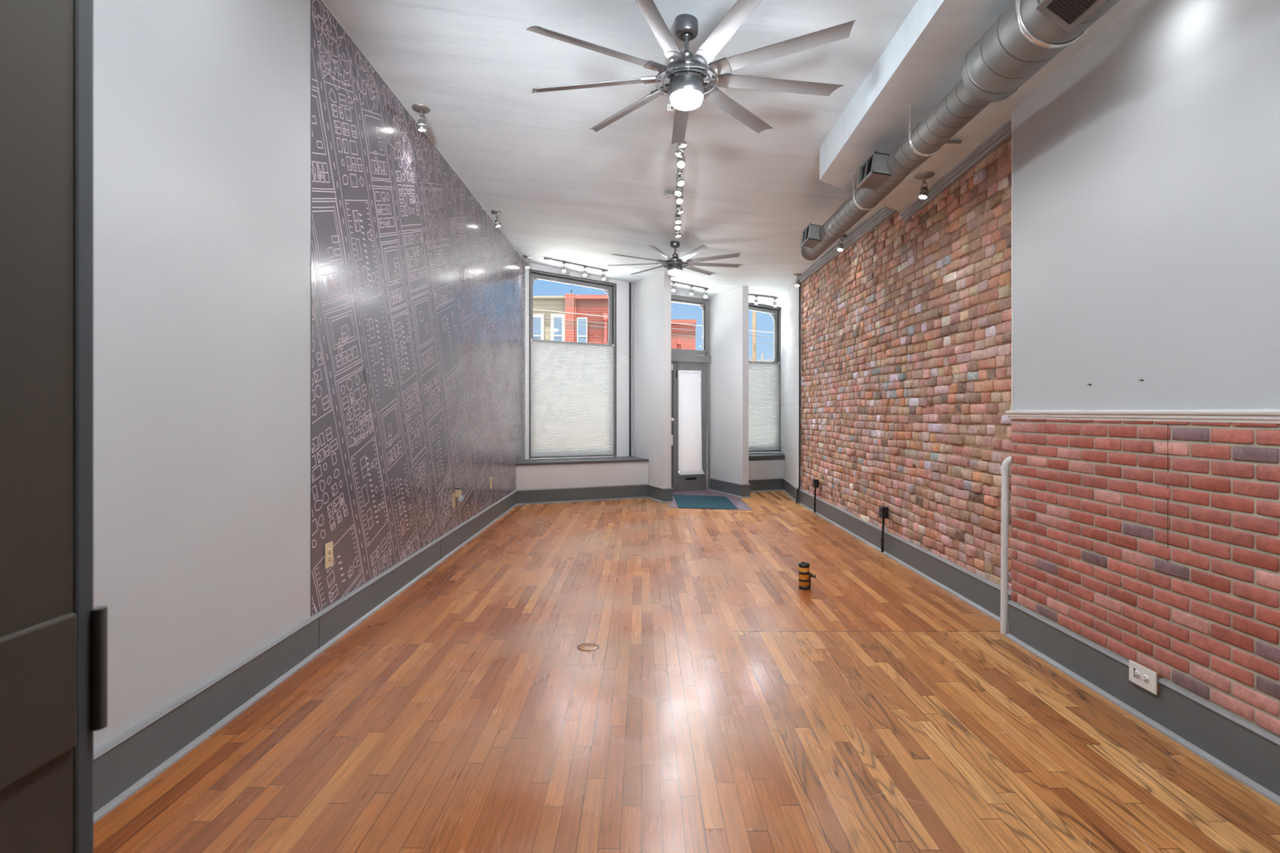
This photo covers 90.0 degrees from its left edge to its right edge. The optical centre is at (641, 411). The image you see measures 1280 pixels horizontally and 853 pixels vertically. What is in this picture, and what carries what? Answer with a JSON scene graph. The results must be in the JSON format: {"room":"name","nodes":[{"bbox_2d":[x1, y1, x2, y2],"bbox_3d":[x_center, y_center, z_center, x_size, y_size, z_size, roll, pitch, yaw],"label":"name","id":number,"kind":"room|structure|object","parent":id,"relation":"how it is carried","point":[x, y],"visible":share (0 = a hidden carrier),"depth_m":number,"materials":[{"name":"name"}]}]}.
{"room":"empty storefront","nodes":[
{"label":"empty storefront","id":0,"kind":"room"},
{"bbox_2d":[93,0,525,750],"bbox_3d":[-1.824,-0.540,5.060,0.200,3.620,9.120,0,0,0],"label":"wall","id":1,"kind":"structure","parent":0,"point":[202,108],"depth_m":2.49,"materials":[{"name":"white paint"}]},
{"bbox_2d":[93,489,518,823],"bbox_3d":[-1.716,1.168,4.622,0.056,0.204,8.245,0,0,0],"label":"baseboard","id":2,"kind":"structure","parent":1,"relation":"attached to","point":[130,761],"depth_m":2.74,"materials":[{"name":"grey paint"}]},
{"bbox_2d":[311,0,524,616],"bbox_3d":[-1.722,-0.570,6.383,0.005,3.270,6.104,0,0,0],"label":"wall mural","id":3,"kind":"object","parent":1,"relation":"attached to","point":[418,295],"visible":0.98,"depth_m":4.37,"materials":[{"name":"grey paper"}]},
{"bbox_2d":[324,541,333,568],"bbox_3d":[-1.715,0.785,3.510,0.010,0.135,0.086,0,0,0],"label":"wall outlet","id":4,"kind":"object","parent":3,"relation":"attached to","point":[329,546],"visible":1,"depth_m":3.50,"materials":[{"name":"beige plastic"}]},
{"bbox_2d":[452,493,455,507],"bbox_3d":[-1.715,0.805,5.840,0.010,0.130,0.086,0,0,0],"label":"wall outlet","id":5,"kind":"object","parent":3,"relation":"attached to","point":[453,494],"visible":1,"depth_m":5.82,"materials":[{"name":"beige plastic"}]},
{"bbox_2d":[454,488,463,501],"bbox_3d":[-1.675,0.762,5.880,0.076,0.121,0.068,0,0,0],"label":"night light","id":6,"kind":"object","parent":5,"relation":"attached to","point":[457,491],"visible":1,"depth_m":5.85,"materials":[{"name":"beige plastic"}]},
{"bbox_2d":[489,476,492,488],"bbox_3d":[-1.715,0.810,7.280,0.010,0.130,0.086,0,0,0],"label":"wall outlet","id":7,"kind":"object","parent":3,"relation":"attached to","point":[491,478],"visible":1,"depth_m":7.27,"materials":[{"name":"beige plastic"}]},
{"bbox_2d":[515,461,648,489],"bbox_3d":[-0.972,1.002,9.410,2.032,0.535,0.668,0,0,-22],"label":"wall","id":8,"kind":"structure","parent":0,"point":[572,475],"depth_m":9.09,"materials":[{"name":"white paint"}]},
{"bbox_2d":[515,456,648,466],"bbox_3d":[-0.952,0.718,9.412,1.990,0.035,0.720,0,0,-22],"label":"trim","id":9,"kind":"structure","parent":8,"relation":"on","point":[611,459],"depth_m":9.29,"materials":[{"name":"grey paint"}]},
{"bbox_2d":[516,484,674,505],"bbox_3d":[-0.635,1.168,8.861,2.105,0.204,0.623,0,0,-22],"label":"baseboard","id":10,"kind":"structure","parent":8,"relation":"attached to","point":[546,495],"depth_m":9.06,"materials":[{"name":"grey paint"}]},
{"bbox_2d":[631,271,671,488],"bbox_3d":[0.127,-0.530,9.544,0.106,3.600,1.245,0,0,-22],"label":"wall partition","id":11,"kind":"structure","parent":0,"point":[651,295],"depth_m":9.36,"materials":[{"name":"white paint"}]},
{"bbox_2d":[525,262,780,458],"bbox_3d":[0.363,-0.580,10.333,5.000,3.700,0.460,0,0,-22],"label":"wall","id":12,"kind":"structure","parent":0,"point":[622,287],"depth_m":10.03,"materials":[{"name":"white paint"}]},
{"bbox_2d":[528,269,616,458],"bbox_3d":[-1.079,-0.708,9.854,1.372,2.816,0.244,0,0,-22],"label":"window","id":13,"kind":"structure","parent":12,"relation":"in","point":[610,289],"depth_m":9.90,"materials":[{"name":"grey paint"}]},
{"bbox_2d":[530,338,613,458],"bbox_3d":[-1.051,-0.195,9.782,1.316,1.786,0.045,0,0,-22],"label":"pleated shade","id":14,"kind":"object","parent":13,"relation":"attached to","point":[571,383],"visible":1,"depth_m":9.77,"materials":[{"name":"white fabric"}]},
{"bbox_2d":[622,355,627,364],"bbox_3d":[-0.262,-0.816,10.052,0.075,0.120,0.010,0,0,-22],"label":"wall outlet","id":15,"kind":"object","parent":12,"relation":"attached to","point":[624,357],"visible":1,"depth_m":10.05,"materials":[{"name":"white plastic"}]},
{"bbox_2d":[629,282,631,456],"bbox_3d":[-0.183,-0.667,10.070,0.032,2.734,0.032,0,0,0],"label":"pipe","id":16,"kind":"object","parent":12,"relation":"attached to","point":[629,282],"visible":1,"depth_m":10.05,"materials":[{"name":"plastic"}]},
{"bbox_2d":[671,362,674,487],"bbox_3d":[0.278,0.242,10.062,0.475,2.045,0.107,0,0,-22],"label":"door frame","id":17,"kind":"structure","parent":12,"relation":"in","point":[672,418],"depth_m":10.15,"materials":[{"name":"grey paint"}]},
{"bbox_2d":[671,294,706,355],"bbox_3d":[0.536,-1.395,10.228,1.142,0.970,0.104,0,0,-22],"label":"window","id":18,"kind":"structure","parent":12,"relation":"in","point":[702,303],"depth_m":10.33,"materials":[{"name":"grey paint"}]},
{"bbox_2d":[672,361,707,491],"bbox_3d":[0.777,0.230,10.266,0.620,2.070,0.104,0,0,-22],"label":"door","id":19,"kind":"structure","parent":12,"relation":"in","point":[689,386],"depth_m":10.26,"materials":[{"name":"grey paint"}]},
{"bbox_2d":[671,299,711,489],"bbox_3d":[0.550,-0.305,10.206,1.174,3.150,0.155,0,0,-22],"label":"door frame","id":20,"kind":"structure","parent":12,"relation":"attached to","point":[680,358],"depth_m":10.38,"materials":[{"name":"grey paint"}]},
{"bbox_2d":[748,302,781,452],"bbox_3d":[1.778,-0.607,11.011,1.356,2.614,0.244,0,0,-22],"label":"window","id":21,"kind":"structure","parent":12,"relation":"in","point":[775,312],"depth_m":11.18,"materials":[{"name":"grey paint"}]},
{"bbox_2d":[748,360,781,453],"bbox_3d":[1.812,-0.090,10.934,1.309,1.576,0.058,0,0,-22],"label":"pleated shade","id":22,"kind":"object","parent":21,"relation":"attached to","point":[763,376],"visible":0.56,"depth_m":11.06,"materials":[{"name":"white fabric"}]},
{"bbox_2d":[93,489,1279,852],"bbox_3d":[0.550,1.330,4.700,5.300,0.120,13.800,0,0,0],"label":"floor","id":23,"kind":"structure","parent":0,"point":[722,704],"depth_m":2.53,"materials":[{"name":"brown wood"}]},
{"bbox_2d":[577,643,599,651],"bbox_3d":[-0.290,1.269,3.450,0.117,0.001,0.117,0,0,0],"label":"plug","id":24,"kind":"object","parent":23,"relation":"on","point":[586,646],"visible":1,"depth_m":3.44,"materials":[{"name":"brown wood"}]},
{"bbox_2d":[798,561,816,590],"bbox_3d":[1.186,1.176,4.593,0.121,0.192,0.078,0,0,18],"label":"barrel","id":25,"kind":"object","parent":23,"relation":"on","point":[804,575],"visible":1,"depth_m":4.57,"materials":[{"name":"orange wood"}]},
{"bbox_2d":[666,489,751,510],"bbox_3d":[0.830,1.268,9.231,1.270,0.003,2.186,0,0,-12],"label":"floor entry tiles","id":26,"kind":"structure","parent":0,"point":[740,504],"depth_m":9.64,"materials":[{"name":"grey tile"}]},
{"bbox_2d":[673,494,738,509],"bbox_3d":[0.866,1.263,9.028,0.782,0.008,1.454,0,0,0],"label":"door mat","id":27,"kind":"object","parent":26,"relation":"on","point":[682,501],"visible":1,"depth_m":8.89,"materials":[{"name":"teal fabric"}]},
{"bbox_2d":[322,0,1136,307],"bbox_3d":[0.609,-2.015,4.778,5.418,0.797,13.957,0,0,0],"label":"ceiling","id":28,"kind":"structure","parent":0,"point":[563,189],"depth_m":4.27,"materials":[{"name":"paint"}]},
{"bbox_2d":[411,103,430,131],"bbox_3d":[-1.600,-2.127,4.646,0.132,0.174,0.132,0,0,0],"label":"ceiling spotlight","id":29,"kind":"object","parent":28,"relation":"attached to","point":[418,108],"visible":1,"depth_m":4.63,"materials":[{"name":"metal"}]},
{"bbox_2d":[490,209,502,226],"bbox_3d":[-1.600,-2.127,7.064,0.132,0.174,0.132,0,0,0],"label":"ceiling spotlight","id":30,"kind":"object","parent":28,"relation":"attached to","point":[497,224],"visible":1,"depth_m":7.04,"materials":[{"name":"metal"}]},
{"bbox_2d":[522,255,531,268],"bbox_3d":[-1.630,-2.131,9.100,0.132,0.174,0.132,0,0,0],"label":"ceiling spotlight","id":31,"kind":"object","parent":28,"relation":"attached to","point":[526,264],"visible":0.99,"depth_m":9.08,"materials":[{"name":"metal"}]},
{"bbox_2d":[543,257,608,279],"bbox_3d":[-0.937,-2.052,9.187,0.948,0.252,0.083,0,0,-21],"label":"track light","id":32,"kind":"object","parent":28,"relation":"attached to","point":[563,269],"visible":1,"depth_m":9.20,"materials":[{"name":"grey metal"}]},
{"bbox_2d":[666,103,674,114],"bbox_3d":[0.185,-1.968,4.159,0.045,0.046,0.053,0,0,0],"label":"sensor","id":33,"kind":"object","parent":28,"relation":"attached to","point":[670,108],"visible":0.94,"depth_m":4.13,"materials":[{"name":"white plastic"}]},
{"bbox_2d":[607,240,742,278],"bbox_3d":[0.392,-1.794,7.438,1.609,0.404,1.598,0,0,0],"label":"ceiling fan","id":34,"kind":"object","parent":28,"relation":"hanging from","point":[674,265],"visible":0.98,"depth_m":7.35,"materials":[{"name":"metal"}]},
{"bbox_2d":[668,270,681,275],"bbox_3d":[0.385,-1.617,7.420,0.153,0.049,0.153,0,0,0],"label":"diffuser","id":35,"kind":"object","parent":34,"relation":"attached to","point":[670,272],"depth_m":7.37,"materials":[{"name":"white glass"}]},
{"bbox_2d":[663,138,687,237],"bbox_3d":[0.278,-1.897,5.612,0.177,0.166,2.582,0,0,3],"label":"track light","id":36,"kind":"object","parent":28,"relation":"attached to","point":[680,151],"visible":0.9,"depth_m":5.38,"materials":[{"name":"grey metal"}]},
{"bbox_2d":[671,280,708,297],"bbox_3d":[0.634,-1.862,9.643,0.824,0.243,0.074,0,0,-21],"label":"track light","id":37,"kind":"object","parent":28,"relation":"attached to","point":[673,289],"visible":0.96,"depth_m":9.67,"materials":[{"name":"grey metal"}]},
{"bbox_2d":[525,0,855,144],"bbox_3d":[0.234,-1.781,3.268,1.651,0.448,1.639,0,0,0],"label":"ceiling fan","id":38,"kind":"object","parent":28,"relation":"hanging from","point":[686,73],"visible":1,"depth_m":3.17,"materials":[{"name":"silver metal"}]},
{"bbox_2d":[671,88,702,110],"bbox_3d":[0.227,-1.584,3.250,0.157,0.054,0.157,0,0,0],"label":"diffuser","id":39,"kind":"object","parent":38,"relation":"attached to","point":[681,99],"depth_m":3.21,"materials":[{"name":"white glass"}]},
{"bbox_2d":[748,293,777,306],"bbox_3d":[1.868,-1.775,10.153,0.690,0.174,0.072,0,0,-24],"label":"track light","id":40,"kind":"object","parent":28,"relation":"attached to","point":[756,302],"visible":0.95,"depth_m":10.18,"materials":[{"name":"grey metal"}]},
{"bbox_2d":[792,273,801,286],"bbox_3d":[2.100,-1.773,8.620,0.132,0.174,0.132,0,0,0],"label":"ceiling spotlight","id":41,"kind":"object","parent":28,"relation":"attached to","point":[797,283],"visible":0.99,"depth_m":8.60,"materials":[{"name":"metal"}]},
{"bbox_2d":[837,234,847,251],"bbox_3d":[2.090,-1.773,6.720,0.132,0.174,0.132,0,0,0],"label":"ceiling spotlight","id":42,"kind":"object","parent":28,"relation":"attached to","point":[840,248],"visible":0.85,"depth_m":6.70,"materials":[{"name":"metal"}]},
{"bbox_2d":[914,171,934,199],"bbox_3d":[1.985,-1.586,4.500,0.132,0.174,0.132,0,0,0],"label":"ceiling spotlight","id":43,"kind":"object","parent":28,"relation":"attached to","point":[923,193],"visible":1,"depth_m":4.48,"materials":[{"name":"metal"}]},
{"bbox_2d":[945,139,961,143],"bbox_3d":[1.887,-1.668,3.953,0.178,0.026,0.019,0,0,-8],"label":"rod","id":44,"kind":"object","parent":28,"relation":"attached to","point":[948,141],"visible":0.52,"depth_m":3.95,"materials":[{"name":"metal"}]},
{"bbox_2d":[800,0,1120,260],"bbox_3d":[1.541,-1.541,3.235,0.321,0.359,5.370,0,0,0],"label":"spiral duct","id":45,"kind":"object","parent":28,"relation":"hanging from","point":[1028,34],"visible":1,"depth_m":2.79,"materials":[{"name":"metal"}]},
{"bbox_2d":[1035,0,1106,32],"bbox_3d":[1.480,-1.409,2.100,0.127,0.096,0.400,0,0,0],"label":"grille","id":46,"kind":"object","parent":45,"relation":"attached to","point":[1068,15],"depth_m":2.24,"materials":[{"name":"grey metal"}]},
{"bbox_2d":[708,285,751,497],"bbox_3d":[1.305,-0.480,10.047,0.176,3.500,1.296,0,0,-22],"label":"wall","id":47,"kind":"structure","parent":0,"point":[729,309],"depth_m":9.79,"materials":[{"name":"white paint"}]},
{"bbox_2d":[748,459,784,479],"bbox_3d":[1.906,1.002,10.569,1.402,0.535,0.680,0,0,-22],"label":"wall","id":48,"kind":"structure","parent":0,"point":[757,469],"depth_m":10.24,"materials":[{"name":"white paint"}]},
{"bbox_2d":[748,477,783,492],"bbox_3d":[1.891,1.168,10.182,1.082,0.204,0.046,0,0,-22],"label":"baseboard","id":49,"kind":"structure","parent":48,"relation":"attached to","point":[761,485],"depth_m":10.21,"materials":[{"name":"grey paint"}]},
{"bbox_2d":[748,452,784,461],"bbox_3d":[1.837,0.738,10.541,1.251,0.075,0.720,0,0,-22],"label":"trim","id":50,"kind":"structure","parent":48,"relation":"attached to","point":[758,455],"depth_m":10.29,"materials":[{"name":"grey paint"}]},
{"bbox_2d":[780,284,802,488],"bbox_3d":[2.538,-0.430,10.085,0.725,3.400,2.530,0,0,0],"label":"wall","id":51,"kind":"structure","parent":0,"point":[790,306],"depth_m":9.69,"materials":[{"name":"white paint"}]},
{"bbox_2d":[795,281,800,503],"bbox_3d":[2.148,-0.290,8.812,0.068,3.104,0.037,0,0,26],"label":"cable","id":52,"kind":"object","parent":51,"relation":"attached to","point":[797,500],"visible":0.84,"depth_m":8.80,"materials":[{"name":"black plastic"}]},
{"bbox_2d":[800,137,1011,591],"bbox_3d":[2.202,-0.330,6.166,0.049,3.200,5.334,0,0,0],"label":"brick wall","id":53,"kind":"structure","parent":0,"point":[906,336],"depth_m":5.01,"materials":[{"name":"brown brick"}]},
{"bbox_2d":[812,479,818,512],"bbox_3d":[2.153,1.040,7.930,0.060,0.415,0.078,0,0,0],"label":"outlet","id":54,"kind":"object","parent":53,"relation":"attached to","point":[815,482],"visible":1,"depth_m":7.92,"materials":[{"name":"black plastic"}]},
{"bbox_2d":[879,506,888,552],"bbox_3d":[2.153,1.046,5.700,0.060,0.405,0.078,0,0,0],"label":"outlet","id":55,"kind":"object","parent":53,"relation":"attached to","point":[883,510],"visible":1,"depth_m":5.69,"materials":[{"name":"black plastic"}]},
{"bbox_2d":[782,477,1011,627],"bbox_3d":[2.226,1.168,7.027,0.174,0.204,6.613,0,0,0],"label":"baseboard","id":56,"kind":"structure","parent":53,"relation":"attached to","point":[975,590],"depth_m":5.05,"materials":[{"name":"grey paint"}]},
{"bbox_2d":[788,117,1011,291],"bbox_3d":[2.195,-1.714,6.553,0.130,0.271,5.906,0,0,0],"label":"crown molding","id":57,"kind":"structure","parent":53,"relation":"attached to","point":[1002,135],"depth_m":4.75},
{"bbox_2d":[1000,456,1011,634],"bbox_3d":[2.122,0.760,3.665,0.133,1.018,0.045,0,0,0],"label":"pipe","id":58,"kind":"object","parent":53,"relation":"attached to","point":[1005,468],"visible":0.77,"depth_m":3.65,"materials":[{"name":"grey metal"}]},
{"bbox_2d":[1013,0,1279,409],"bbox_3d":[2.265,-0.380,2.055,0.350,3.300,3.110,0,0,0],"label":"wall","id":59,"kind":"structure","parent":0,"point":[1146,166],"depth_m":2.60,"materials":[{"name":"white paint"}]},
{"bbox_2d":[1011,109,1013,409],"bbox_3d":[2.088,-0.870,3.608,0.003,1.720,0.012,0,0,0],"label":"trim","id":60,"kind":"structure","parent":59,"relation":"attached to","point":[1012,109],"depth_m":3.60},
{"bbox_2d":[1004,408,1279,423],"bbox_3d":[2.076,0.014,2.065,0.036,0.048,3.130,0,0,0],"label":"chair rail","id":61,"kind":"object","parent":59,"relation":"attached to","point":[1224,415],"visible":1,"depth_m":2.52,"materials":[{"name":"white wood"}]},
{"bbox_2d":[1005,600,1279,806],"bbox_3d":[2.077,1.168,2.058,0.046,0.204,3.115,0,0,0],"label":"baseboard","id":62,"kind":"structure","parent":59,"relation":"attached to","point":[1247,753],"depth_m":2.52,"materials":[{"name":"grey paint"}]},
{"bbox_2d":[1010,418,1279,737],"bbox_3d":[2.092,0.550,2.035,0.029,1.060,3.151,0,0,0],"label":"brick panel","id":63,"kind":"object","parent":59,"relation":"attached to","point":[1156,544],"visible":0.99,"depth_m":2.56,"materials":[{"name":"red brick"}]},
{"bbox_2d":[1128,659,1162,694],"bbox_3d":[2.069,1.088,2.628,0.038,0.088,0.142,0,0,0],"label":"outlet","id":64,"kind":"object","parent":63,"relation":"attached to","point":[1144,677],"visible":1,"depth_m":2.62,"materials":[{"name":"white plastic"}]},
{"bbox_2d":[1134,670,1140,679],"bbox_3d":[2.052,1.088,2.650,0.002,0.033,0.033,0,0,0],"label":"socket","id":65,"kind":"object","parent":64,"relation":"attached to","point":[1137,673],"depth_m":2.65,"materials":[{"name":"white plastic"}]},
{"bbox_2d":[1142,674,1149,683],"bbox_3d":[2.052,1.088,2.606,0.002,0.033,0.033,0,0,0],"label":"socket","id":66,"kind":"object","parent":64,"relation":"attached to","point":[1145,677],"depth_m":2.61,"materials":[{"name":"white plastic"}]},
{"bbox_3d":[0.258,-0.540,0.440,4.364,3.620,0.120,0,0,0],"label":"wall","id":67,"kind":"structure","parent":0,"visible":0},
{"bbox_2d":[0,0,107,852],"bbox_3d":[0.043,0.200,0.404,1.035,2.140,0.208,0,0,0],"label":"door","id":68,"kind":"structure","parent":67,"relation":"in","point":[54,639],"depth_m":0.46,"materials":[{"name":"grey paint"}]},
{"label":"outside","id":69,"kind":"structure","parent":0,"visible":0},
{"bbox_2d":[533,309,773,333],"bbox_3d":[0.000,-2.867,20.000,64.002,6.293,0.021,0,0,0],"label":"wire","id":70,"kind":"object","parent":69,"point":[533,309],"visible":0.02,"depth_m":19.99,"materials":[{"name":"metal"}]},
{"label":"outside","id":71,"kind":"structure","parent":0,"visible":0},
{"bbox_2d":[535,317,772,337],"bbox_3d":[0.000,-2.805,21.000,67.202,5.530,0.019,0,0,0],"label":"wire","id":72,"kind":"object","parent":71,"point":[535,317],"visible":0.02,"depth_m":20.99,"materials":[{"name":"grey metal"}]},
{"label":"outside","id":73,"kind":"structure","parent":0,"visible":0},
{"bbox_2d":[533,320,773,344],"bbox_3d":[0.000,-2.772,22.000,70.402,7.055,0.016,0,0,0],"label":"wire","id":74,"kind":"object","parent":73,"point":[533,320],"visible":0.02,"depth_m":21.99,"materials":[{"name":"light wire"}]},
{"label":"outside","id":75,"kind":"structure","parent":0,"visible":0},
{"bbox_2d":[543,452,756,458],"bbox_3d":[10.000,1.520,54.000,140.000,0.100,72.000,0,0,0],"label":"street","id":76,"kind":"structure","parent":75,"point":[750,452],"depth_m":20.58,"materials":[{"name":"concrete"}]},
{"bbox_2d":[533,295,564,341],"bbox_3d":[-7.850,-2.000,33.950,8.500,6.840,8.100,0,0,0],"label":"building","id":77,"kind":"structure","parent":76,"relation":"on","point":[545,331],"depth_m":29.92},
{"bbox_2d":[564,293,608,343],"bbox_3d":[-2.055,-2.030,33.750,3.070,6.900,8.100,0,0,0],"label":"building","id":78,"kind":"structure","parent":76,"relation":"on","point":[592,304],"depth_m":29.81,"materials":[{"name":"brick"}]},
{"bbox_2d":[671,319,696,371],"bbox_3d":[1.210,-1.740,37.930,3.360,6.320,8.140,0,0,0],"label":"annex","id":79,"kind":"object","parent":76,"relation":"on","point":[681,342],"visible":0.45,"depth_m":34.00,"materials":[{"name":"red brick"}]},
{"bbox_2d":[751,311,755,361],"bbox_3d":[4.385,-3.630,25.000,0.169,10.200,0.200,0,0,0],"label":"pole","id":80,"kind":"object","parent":76,"relation":"on","point":[753,313],"visible":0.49,"depth_m":24.93,"materials":[{"name":"brown wood"}]},
{"bbox_2d":[748,353,773,361],"bbox_3d":[11.300,-1.980,60.000,2.600,6.900,0.237,0,0,0],"label":"pole","id":81,"kind":"object","parent":76,"relation":"on","point":[762,354],"visible":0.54,"depth_m":59.95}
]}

